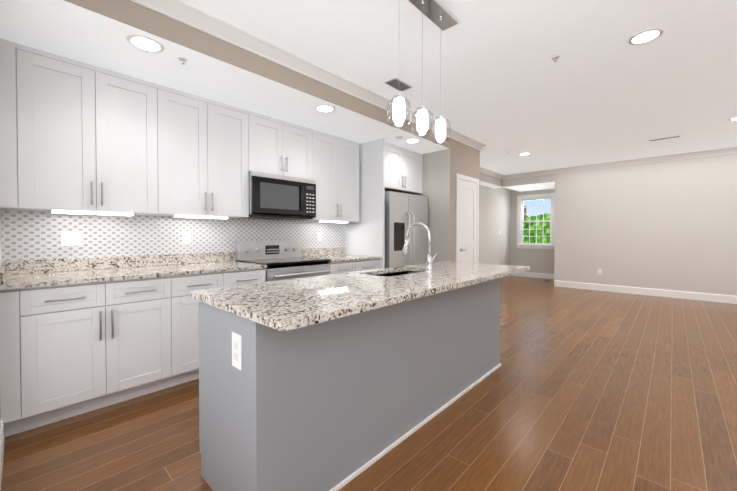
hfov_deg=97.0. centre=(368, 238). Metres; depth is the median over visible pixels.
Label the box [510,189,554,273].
wall
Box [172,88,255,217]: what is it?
upper cabinet
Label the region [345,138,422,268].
cabinet
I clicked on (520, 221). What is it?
window
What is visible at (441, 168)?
wall
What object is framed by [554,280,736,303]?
baseboard
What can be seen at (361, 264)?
base cabinet
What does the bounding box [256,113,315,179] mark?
upper cabinet
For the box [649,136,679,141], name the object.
ceiling vent
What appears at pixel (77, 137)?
upper cabinet
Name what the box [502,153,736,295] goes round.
wall
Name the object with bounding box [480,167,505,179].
crown molding
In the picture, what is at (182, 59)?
sprinkler
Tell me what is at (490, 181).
ceiling soffit
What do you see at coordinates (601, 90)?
ceiling
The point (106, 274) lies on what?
countertop
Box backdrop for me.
[523,199,550,243]
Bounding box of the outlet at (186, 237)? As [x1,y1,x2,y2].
[183,232,190,243]
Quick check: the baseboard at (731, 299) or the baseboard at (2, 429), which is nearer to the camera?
the baseboard at (2, 429)
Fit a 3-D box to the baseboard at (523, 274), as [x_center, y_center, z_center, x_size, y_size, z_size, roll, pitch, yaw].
[4.654,1.004,8.968,1.430,0.140,0.014,1,1,43]
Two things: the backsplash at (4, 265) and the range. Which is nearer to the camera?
the backsplash at (4, 265)
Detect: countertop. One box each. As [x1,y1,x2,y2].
[0,259,266,290]
[190,262,529,333]
[301,255,379,262]
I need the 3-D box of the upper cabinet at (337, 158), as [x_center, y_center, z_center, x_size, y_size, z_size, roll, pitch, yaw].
[-0.536,-0.766,4.223,0.327,1.071,0.869,1,1,43]
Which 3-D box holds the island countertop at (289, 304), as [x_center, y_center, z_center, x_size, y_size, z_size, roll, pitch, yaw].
[0.268,0.270,2.277,0.865,0.030,2.525,1,1,43]
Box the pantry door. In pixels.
[459,179,476,262]
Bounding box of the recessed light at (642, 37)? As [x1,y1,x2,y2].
[628,28,663,44]
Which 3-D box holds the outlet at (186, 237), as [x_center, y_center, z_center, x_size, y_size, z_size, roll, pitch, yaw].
[-1.756,-0.013,3.154,0.008,0.114,0.070,1,1,43]
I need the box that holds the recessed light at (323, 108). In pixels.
[315,104,334,112]
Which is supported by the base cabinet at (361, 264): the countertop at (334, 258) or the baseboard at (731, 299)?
the countertop at (334, 258)
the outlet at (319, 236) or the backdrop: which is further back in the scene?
the backdrop
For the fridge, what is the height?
1.770 m
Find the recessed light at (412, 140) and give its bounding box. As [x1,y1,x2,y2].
[405,139,419,142]
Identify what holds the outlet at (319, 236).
attached to the tiled wall at (31, 235)
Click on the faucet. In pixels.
(429, 259)
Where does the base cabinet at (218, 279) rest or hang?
on the floor
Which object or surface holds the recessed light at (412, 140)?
attached to the ceiling soffit at (95, 32)
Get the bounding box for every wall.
[0,209,1,417]
[1,185,510,264]
[1,210,344,260]
[414,138,479,261]
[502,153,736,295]
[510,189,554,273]
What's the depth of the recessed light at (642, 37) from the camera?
2.45 m
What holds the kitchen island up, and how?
on the floor
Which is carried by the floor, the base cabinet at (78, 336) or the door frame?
the base cabinet at (78, 336)
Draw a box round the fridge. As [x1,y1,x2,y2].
[385,191,427,267]
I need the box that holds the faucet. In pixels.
[402,222,436,272]
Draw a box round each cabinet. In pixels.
[0,38,171,215]
[0,275,183,436]
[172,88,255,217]
[184,267,266,382]
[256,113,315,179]
[297,130,358,221]
[329,259,378,273]
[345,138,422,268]
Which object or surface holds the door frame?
attached to the wall at (441, 168)
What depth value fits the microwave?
3.47 m
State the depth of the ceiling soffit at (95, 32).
2.42 m
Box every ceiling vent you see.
[384,77,412,90]
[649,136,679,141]
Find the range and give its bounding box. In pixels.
[236,240,330,281]
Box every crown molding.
[130,0,485,151]
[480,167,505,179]
[506,147,736,178]
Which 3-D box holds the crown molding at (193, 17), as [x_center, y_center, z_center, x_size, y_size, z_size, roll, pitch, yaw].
[0.087,-1.490,3.500,0.075,0.095,5.437,1,1,43]
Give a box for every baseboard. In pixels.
[0,418,4,490]
[511,272,553,278]
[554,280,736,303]
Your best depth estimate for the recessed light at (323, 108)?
3.21 m
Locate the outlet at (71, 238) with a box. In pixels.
[61,231,81,245]
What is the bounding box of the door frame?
[456,173,478,262]
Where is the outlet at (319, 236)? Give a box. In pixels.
[317,232,321,240]
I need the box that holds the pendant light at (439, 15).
[387,0,457,143]
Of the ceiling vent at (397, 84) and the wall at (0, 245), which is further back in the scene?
the ceiling vent at (397, 84)
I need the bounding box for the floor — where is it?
[1,276,736,490]
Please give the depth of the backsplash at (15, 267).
2.79 m
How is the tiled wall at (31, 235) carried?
attached to the wall at (495, 218)
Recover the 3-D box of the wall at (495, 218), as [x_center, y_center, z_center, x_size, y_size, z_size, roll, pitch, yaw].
[0.749,-0.227,5.923,0.100,2.690,10.070,1,1,43]
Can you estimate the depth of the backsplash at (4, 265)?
1.96 m
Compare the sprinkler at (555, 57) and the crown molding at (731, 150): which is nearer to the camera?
the sprinkler at (555, 57)
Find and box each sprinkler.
[178,57,187,64]
[551,55,559,61]
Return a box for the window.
[516,193,554,248]
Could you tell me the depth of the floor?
2.07 m
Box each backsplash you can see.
[0,261,7,282]
[8,247,347,274]
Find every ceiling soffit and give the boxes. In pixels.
[0,0,449,153]
[480,173,501,187]
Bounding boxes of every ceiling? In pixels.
[181,0,736,174]
[505,182,554,191]
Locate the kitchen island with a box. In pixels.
[193,278,500,490]
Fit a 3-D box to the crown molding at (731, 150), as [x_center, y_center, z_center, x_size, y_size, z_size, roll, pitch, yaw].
[5.291,-1.533,6.516,5.200,0.095,0.075,1,1,43]
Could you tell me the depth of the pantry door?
5.15 m
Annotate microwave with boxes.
[247,171,315,219]
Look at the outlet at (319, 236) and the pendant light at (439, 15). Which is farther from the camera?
the outlet at (319, 236)
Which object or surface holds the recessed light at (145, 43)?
attached to the ceiling soffit at (95, 32)
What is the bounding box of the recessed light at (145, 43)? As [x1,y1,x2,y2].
[126,34,163,52]
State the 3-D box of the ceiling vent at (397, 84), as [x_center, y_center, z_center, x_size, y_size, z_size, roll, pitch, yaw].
[0.298,-1.528,3.239,0.150,0.010,0.280,1,1,43]
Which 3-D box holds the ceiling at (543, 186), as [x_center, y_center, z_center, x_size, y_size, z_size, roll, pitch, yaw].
[4.333,-1.468,8.421,1.200,0.280,1.200,1,1,43]
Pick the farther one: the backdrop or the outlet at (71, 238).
the backdrop

